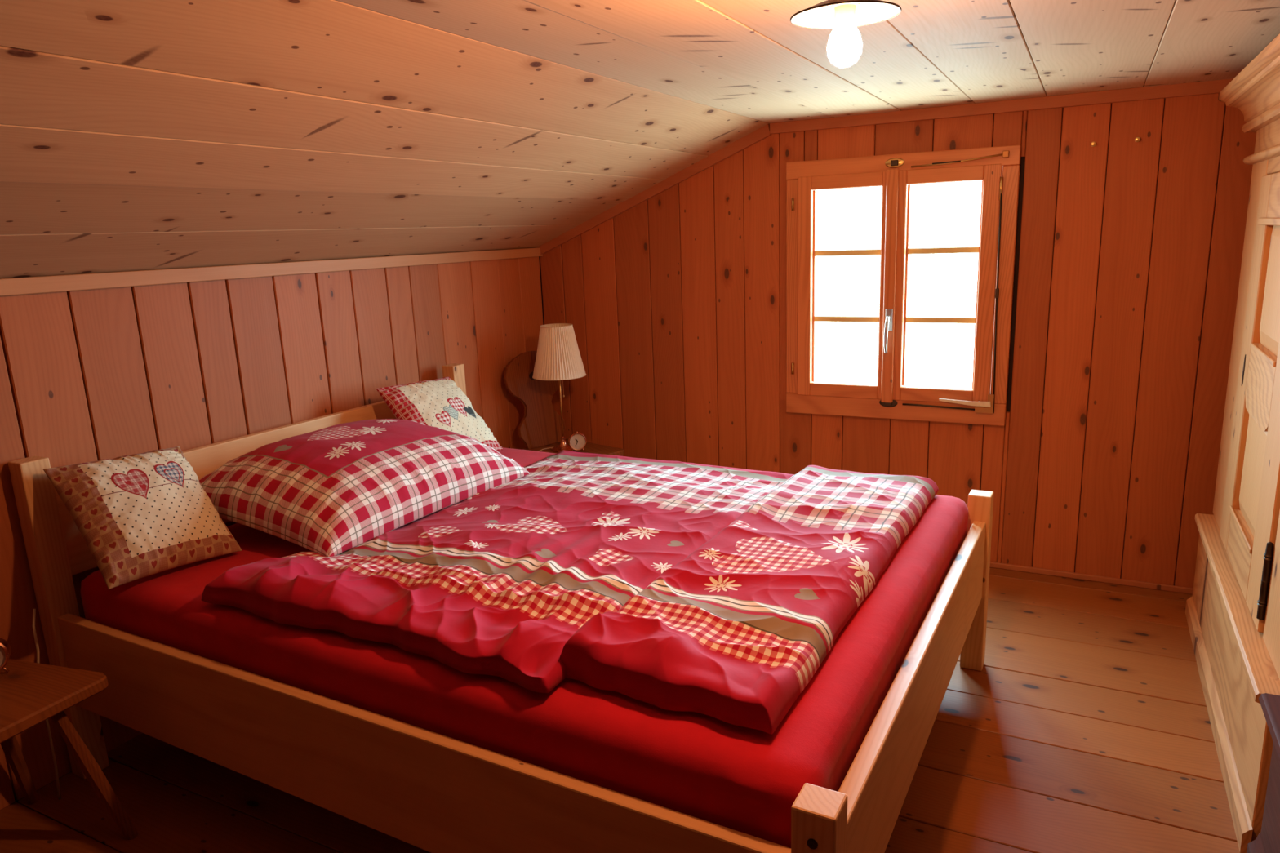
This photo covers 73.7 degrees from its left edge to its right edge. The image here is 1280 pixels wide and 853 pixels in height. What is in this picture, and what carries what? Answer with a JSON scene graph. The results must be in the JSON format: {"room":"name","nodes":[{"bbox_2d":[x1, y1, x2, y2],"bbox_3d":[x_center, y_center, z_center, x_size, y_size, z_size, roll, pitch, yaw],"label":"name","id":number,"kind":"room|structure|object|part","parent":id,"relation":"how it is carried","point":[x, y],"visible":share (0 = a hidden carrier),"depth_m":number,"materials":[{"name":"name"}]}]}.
{"room":"bedroom","nodes":[
{"label":"bedroom","id":0,"kind":"room"},
{"bbox_2d":[0,256,543,810],"bbox_3d":[-1.812,0.291,2.428,0.201,1.700,5.700,4,14,27],"label":"wall","id":1,"kind":"structure","parent":0,"point":[93,375],"depth_m":2.86,"materials":[{"name":"brown wood"}]},
{"bbox_2d":[0,247,542,296],"bbox_3d":[-1.740,-0.358,2.229,0.022,0.045,5.300,4,14,27],"label":"trim","id":2,"kind":"structure","parent":1,"relation":"attached to","point":[42,284],"depth_m":2.87,"materials":[{"name":"brown wood"}]},
{"bbox_2d":[0,567,1239,852],"bbox_3d":[-0.086,1.221,1.739,4.020,0.140,5.700,4,14,27],"label":"floor","id":3,"kind":"structure","parent":0,"point":[1084,725],"depth_m":2.43,"materials":[{"name":"brown wood"}]},
{"bbox_2d":[31,608,61,799],"bbox_3d":[-1.645,0.777,2.379,0.020,0.562,0.051,0,13,8],"label":"power cord","id":4,"kind":"object","parent":3,"relation":"on","point":[33,610],"visible":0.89,"depth_m":2.38,"materials":[{"name":"brown plastic"}]},
{"bbox_2d":[0,659,137,839],"bbox_3d":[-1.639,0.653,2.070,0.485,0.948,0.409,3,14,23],"label":"stool","id":5,"kind":"object","parent":3,"relation":"on","point":[31,694],"visible":1,"depth_m":2.14,"materials":[{"name":"brown wood"}]},
{"bbox_2d":[0,637,11,672],"bbox_3d":[-1.650,0.579,2.165,0.092,0.110,0.040,-7,14,-22],"label":"alarm clock","id":6,"kind":"object","parent":5,"relation":"on","point":[5,648],"visible":1,"depth_m":2.17,"materials":[{"name":"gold metal"}]},
{"bbox_3d":[-1.707,0.860,2.314,0.037,0.442,0.144,-5,13,-12],"label":"leg","id":7,"kind":"part","parent":5,"relation":"part of","materials":[{"name":"brown wood"}]},
{"bbox_3d":[-1.610,0.676,2.062,0.422,0.032,0.408,3,14,23],"label":"seat","id":8,"kind":"part","parent":5,"relation":"part of","materials":[{"name":"brown wood"}]},
{"bbox_3d":[-1.399,0.878,2.181,0.144,0.442,0.037,-10,15,-29],"label":"leg","id":9,"kind":"part","parent":5,"relation":"part of","materials":[{"name":"brown wood"}]},
{"bbox_2d":[8,363,994,852],"bbox_3d":[-0.263,0.459,2.646,2.296,0.960,1.814,5,15,29],"label":"bed","id":10,"kind":"object","parent":3,"relation":"on","point":[431,792],"visible":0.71,"depth_m":1.93,"materials":[{"name":"brown wood"}]},
{"bbox_3d":[-1.657,0.558,2.445,0.066,0.960,0.075,5,15,29],"label":"head post","id":11,"kind":"part","parent":10,"relation":"part of","materials":[{"name":"brown wood"}]},
{"bbox_3d":[-0.685,0.748,1.928,2.158,0.275,0.032,5,15,29],"label":"rail","id":12,"kind":"part","parent":10,"relation":"part of","materials":[{"name":"brown wood"}]},
{"bbox_3d":[-0.816,0.192,3.918,0.066,0.960,0.075,5,15,29],"label":"head post","id":13,"kind":"part","parent":10,"relation":"part of","materials":[{"name":"brown wood"}]},
{"bbox_2d":[80,447,968,848],"bbox_3d":[-0.254,0.468,2.643,2.163,0.309,1.699,5,15,29],"label":"mattress","id":14,"kind":"object","parent":10,"relation":"on","point":[746,780],"visible":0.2,"depth_m":1.75,"materials":[{"name":"red fabric"}]},
{"bbox_2d":[43,445,242,589],"bbox_3d":[-1.390,0.240,2.410,0.290,0.309,0.391,6,15,32],"label":"cushion","id":15,"kind":"object","parent":14,"relation":"on","point":[139,516],"visible":1,"depth_m":2.34,"materials":[{"name":"beige fabric"}]},
{"bbox_2d":[376,376,502,450],"bbox_3d":[-0.797,-0.026,3.439,0.294,0.309,0.413,6,15,31],"label":"cushion","id":16,"kind":"object","parent":14,"relation":"on","point":[437,402],"visible":0.62,"depth_m":3.39,"materials":[{"name":"beige fabric"}]},
{"bbox_2d":[201,450,794,693],"bbox_3d":[-0.254,0.265,2.587,1.071,0.109,1.630,5,15,29],"label":"duvet","id":17,"kind":"object","parent":14,"relation":"on","point":[496,581],"visible":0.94,"depth_m":2.18,"materials":[{"name":"red fabric"}]},
{"bbox_2d":[199,418,529,556],"bbox_3d":[-0.936,0.137,2.880,0.696,0.250,0.930,5,15,29],"label":"pillow","id":18,"kind":"object","parent":17,"relation":"on","point":[329,491],"visible":0.97,"depth_m":2.61,"materials":[{"name":"red fabric"}]},
{"bbox_2d":[560,465,938,735],"bbox_3d":[0.400,0.313,2.253,0.472,0.114,1.564,5,15,29],"label":"duvet","id":19,"kind":"object","parent":14,"relation":"on","point":[733,633],"visible":1,"depth_m":1.88,"materials":[{"name":"red fabric"}]},
{"bbox_3d":[0.294,0.890,1.410,0.072,0.622,0.070,5,15,29],"label":"foot post","id":20,"kind":"part","parent":10,"relation":"part of","materials":[{"name":"brown wood"}]},
{"bbox_3d":[1.137,0.523,2.887,0.072,0.622,0.070,5,15,29],"label":"foot post","id":21,"kind":"part","parent":10,"relation":"part of","materials":[{"name":"brown wood"}]},
{"bbox_2d":[503,351,624,456],"bbox_3d":[-0.382,0.111,4.248,0.409,0.948,0.485,-14,17,-41],"label":"chair","id":22,"kind":"object","parent":3,"relation":"on","point":[540,428],"visible":0.38,"depth_m":4.30,"materials":[{"name":"brown wood"}]},
{"bbox_3d":[-0.522,-0.142,4.337,0.348,0.486,0.024,-14,8,-41],"label":"backrest","id":23,"kind":"part","parent":22,"relation":"part of","materials":[{"name":"brown wood"}]},
{"bbox_2d":[532,323,586,452],"bbox_3d":[-0.401,-0.183,4.174,0.264,0.619,0.303,4,14,27],"label":"table lamp","id":24,"kind":"object","parent":22,"relation":"on","point":[558,357],"visible":0.95,"depth_m":4.07,"materials":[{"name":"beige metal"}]},
{"bbox_3d":[-0.399,-0.368,4.151,0.259,0.245,0.259,4,14,27],"label":"lamp shade","id":25,"kind":"part","parent":24,"relation":"part of","materials":[{"name":"fabric"}]},
{"bbox_3d":[-0.389,-0.125,4.205,0.009,0.370,0.009,1,13,13],"label":"stem","id":26,"kind":"part","parent":24,"relation":"part of","materials":[{"name":"gold metal"}]},
{"bbox_3d":[-0.360,0.137,4.231,0.408,0.032,0.422,-14,17,-41],"label":"seat","id":27,"kind":"part","parent":22,"relation":"part of","materials":[{"name":"brown wood"}]},
{"bbox_2d":[568,431,586,451],"bbox_3d":[-0.305,0.072,4.182,0.088,0.106,0.040,-3,13,-4],"label":"alarm clock","id":28,"kind":"object","parent":22,"relation":"on","point":[577,440],"visible":0.98,"depth_m":4.17,"materials":[{"name":"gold metal"}]},
{"bbox_2d":[1185,33,1279,852],"bbox_3d":[1.967,-0.041,2.340,0.656,1.900,1.510,4,14,27],"label":"wardrobe","id":29,"kind":"object","parent":3,"relation":"on","point":[1233,611],"visible":1,"depth_m":2.45,"materials":[{"name":"brown wood"}]},
{"bbox_3d":[1.772,0.835,2.651,0.018,0.070,1.435,4,14,27],"label":"skirting","id":30,"kind":"part","parent":29,"relation":"part of","materials":[{"name":"brown wood"}]},
{"bbox_3d":[1.799,0.377,2.545,0.028,0.148,0.410,4,14,27],"label":"rail","id":31,"kind":"part","parent":29,"relation":"part of","materials":[{"name":"brown wood"}]},
{"bbox_3d":[1.783,0.302,2.537,0.006,0.014,0.415,4,14,27],"label":"panel moulding","id":32,"kind":"part","parent":29,"relation":"part of","materials":[{"name":"brown wood"}]},
{"bbox_3d":[1.894,-0.177,2.679,0.002,0.100,0.020,4,14,27],"label":"lock plate","id":33,"kind":"part","parent":29,"relation":"part of","materials":[{"name":"metal"}]},
{"bbox_3d":[1.699,-0.913,2.268,0.126,0.142,1.510,4,14,27],"label":"cornice","id":34,"kind":"part","parent":29,"relation":"part of","materials":[{"name":"brown wood"}]},
{"bbox_3d":[1.795,0.129,2.485,0.022,0.362,0.410,4,14,27],"label":"raised panel","id":35,"kind":"part","parent":29,"relation":"part of","materials":[{"name":"brown wood"}]},
{"bbox_3d":[1.733,-0.750,2.278,0.032,0.030,1.410,4,14,27],"label":"moulding","id":36,"kind":"part","parent":29,"relation":"part of","materials":[{"name":"brown wood"}]},
{"bbox_3d":[1.780,-0.112,2.434,0.028,0.200,0.410,4,14,27],"label":"lock rail","id":37,"kind":"part","parent":29,"relation":"part of","materials":[{"name":"brown wood"}]},
{"bbox_3d":[1.758,-0.205,2.414,0.006,0.014,0.395,4,14,27],"label":"panel moulding","id":38,"kind":"part","parent":29,"relation":"part of","materials":[{"name":"brown wood"}]},
{"bbox_3d":[1.775,-0.387,2.369,0.022,0.365,0.410,4,14,27],"label":"raised panel","id":39,"kind":"part","parent":29,"relation":"part of","materials":[{"name":"brown wood"}]},
{"bbox_3d":[1.760,-0.628,2.317,0.028,0.130,0.410,4,14,27],"label":"rail","id":40,"kind":"part","parent":29,"relation":"part of","materials":[{"name":"brown wood"}]},
{"bbox_2d":[1246,693,1279,852],"bbox_3d":[1.457,0.927,1.474,0.560,0.434,0.885,4,14,27],"label":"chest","id":41,"kind":"object","parent":3,"relation":"on","point":[1268,841],"visible":1,"depth_m":1.89,"materials":[{"name":"brown wood"}]},
{"bbox_3d":[1.466,1.097,1.511,0.535,0.085,0.865,4,14,27],"label":"foot moulding","id":42,"kind":"part","parent":41,"relation":"part of","materials":[{"name":"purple wood"}]},
{"bbox_3d":[1.450,0.739,1.431,0.560,0.049,0.885,4,14,27],"label":"lid","id":43,"kind":"part","parent":41,"relation":"part of","materials":[{"name":"purple wood"}]},
{"bbox_2d":[0,0,1279,278],"bbox_3d":[-0.156,-0.577,1.332,4.020,0.762,5.700,4,14,27],"label":"ceiling","id":44,"kind":"structure","parent":0,"point":[135,135],"depth_m":2.19,"materials":[{"name":"beige wood"}]},
{"bbox_2d":[790,0,901,67],"bbox_3d":[0.352,-0.717,1.467,0.187,0.187,0.187,4,14,27],"label":"ceiling lamp","id":45,"kind":"object","parent":44,"relation":"attached to","point":[844,46],"visible":1,"depth_m":1.46,"materials":[{"name":"white glass"}]},
{"bbox_3d":[0.354,-0.665,1.479,0.060,0.081,0.060,4,14,27],"label":"bulb","id":46,"kind":"part","parent":45,"relation":"part of","materials":[{"name":"white glass"}]},
{"bbox_2d":[538,85,1256,588],"bbox_3d":[1.099,-0.440,3.799,4.020,2.300,0.051,4,14,27],"label":"wall","id":47,"kind":"structure","parent":0,"point":[1104,460],"depth_m":3.55,"materials":[{"name":"brown wood"}]},
{"bbox_2d":[537,124,771,254],"bbox_3d":[0.023,-1.126,4.161,1.285,0.553,0.022,4,14,27],"label":"trim","id":48,"kind":"structure","parent":47,"relation":"attached to","point":[762,132],"depth_m":4.09,"materials":[{"name":"brown wood"}]},
{"bbox_2d":[786,144,1021,426],"bbox_3d":[1.090,-0.586,3.693,0.956,1.135,0.140,4,14,27],"label":"window","id":49,"kind":"structure","parent":47,"relation":"in","point":[998,167],"depth_m":3.67,"materials":[{"name":"brown wood"}]},
{"bbox_3d":[0.933,-0.166,3.903,0.307,0.060,0.040,4,14,27],"label":"rail","id":50,"kind":"part","parent":49,"relation":"part of","materials":[{"name":"brown wood"}]},
{"bbox_3d":[0.898,-1.063,3.700,0.307,0.059,0.040,4,14,27],"label":"rail","id":51,"kind":"part","parent":49,"relation":"part of","materials":[{"name":"brown wood"}]},
{"bbox_3d":[1.069,-0.399,3.698,0.022,0.158,0.050,4,14,27],"label":"lever","id":52,"kind":"part","parent":49,"relation":"part of","materials":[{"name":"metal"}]},
{"bbox_3d":[1.107,-0.106,3.806,0.080,0.040,0.005,4,14,27],"label":"bolt plate","id":53,"kind":"part","parent":49,"relation":"part of","materials":[{"name":"metal"}]},
{"bbox_3d":[1.081,-0.463,3.708,0.029,0.095,0.007,4,14,27],"label":"handle","id":54,"kind":"part","parent":49,"relation":"part of","materials":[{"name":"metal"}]},
{"bbox_3d":[1.068,-1.106,3.580,0.080,0.040,0.005,4,14,27],"label":"bolt plate","id":55,"kind":"part","parent":49,"relation":"part of","materials":[{"name":"gold metal"}]},
{"bbox_3d":[1.127,-0.086,3.840,0.956,0.094,0.064,4,14,27],"label":"frame rail","id":56,"kind":"part","parent":49,"relation":"part of","materials":[{"name":"brown wood"}]},
{"bbox_3d":[1.087,-1.110,3.609,0.956,0.075,0.064,4,14,27],"label":"frame rail","id":57,"kind":"part","parent":49,"relation":"part of","materials":[{"name":"brown wood"}]},
{"bbox_3d":[1.292,-0.138,3.719,0.299,0.060,0.040,4,14,27],"label":"rail","id":58,"kind":"part","parent":49,"relation":"part of","materials":[{"name":"brown wood"}]},
{"bbox_3d":[1.291,-0.085,3.698,0.300,0.014,0.008,4,14,27],"label":"stay rod","id":59,"kind":"part","parent":49,"relation":"part of","materials":[{"name":"metal"}]},
{"bbox_3d":[1.256,-1.036,3.516,0.299,0.059,0.040,4,14,27],"label":"rail","id":60,"kind":"part","parent":49,"relation":"part of","materials":[{"name":"brown wood"}]},
{"bbox_3d":[1.247,-1.075,3.475,0.110,0.008,0.006,4,14,27],"label":"stay rod","id":61,"kind":"part","parent":49,"relation":"part of","materials":[{"name":"metal"}]},
{"bbox_3d":[1.286,-1.078,3.457,0.366,0.032,0.011,4,14,27],"label":"stay rod","id":62,"kind":"part","parent":49,"relation":"part of","materials":[{"name":"gold metal"}]},
{"bbox_3d":[1.381,-0.101,3.635,0.207,0.026,0.005,4,14,27],"label":"release arm","id":63,"kind":"part","parent":49,"relation":"part of","materials":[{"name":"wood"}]},
{"bbox_3d":[1.467,-0.494,3.508,0.021,0.895,0.007,4,14,27],"label":"bolt rod","id":64,"kind":"part","parent":49,"relation":"part of","materials":[{"name":"metal"}]},
{"bbox_2d":[769,78,1233,133],"bbox_3d":[1.619,-1.250,3.281,2.337,0.045,0.022,4,14,27],"label":"trim","id":65,"kind":"structure","parent":47,"relation":"attached to","point":[1214,86],"depth_m":3.35,"materials":[{"name":"brown wood"}]},
{"bbox_2d":[990,561,1193,594],"bbox_3d":[1.124,0.578,4.000,3.620,0.024,0.014,4,14,27],"label":"baseboard","id":66,"kind":"structure","parent":47,"relation":"attached to","point":[994,565],"depth_m":3.59,"materials":[{"name":"brown wood"}]},
{"bbox_2d":[1090,141,1096,146],"bbox_3d":[1.731,-1.079,3.260,0.020,0.020,0.028,4,14,27],"label":"wall hook","id":67,"kind":"object","parent":47,"relation":"attached to","point":[1093,144],"visible":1,"depth_m":3.25,"materials":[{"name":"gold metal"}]},
{"bbox_2d":[1134,137,1140,142],"bbox_3d":[1.860,-1.073,3.192,0.020,0.020,0.028,4,14,27],"label":"wall hook","id":68,"kind":"object","parent":47,"relation":"attached to","point":[1136,139],"visible":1,"depth_m":3.18,"materials":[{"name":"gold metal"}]}
]}

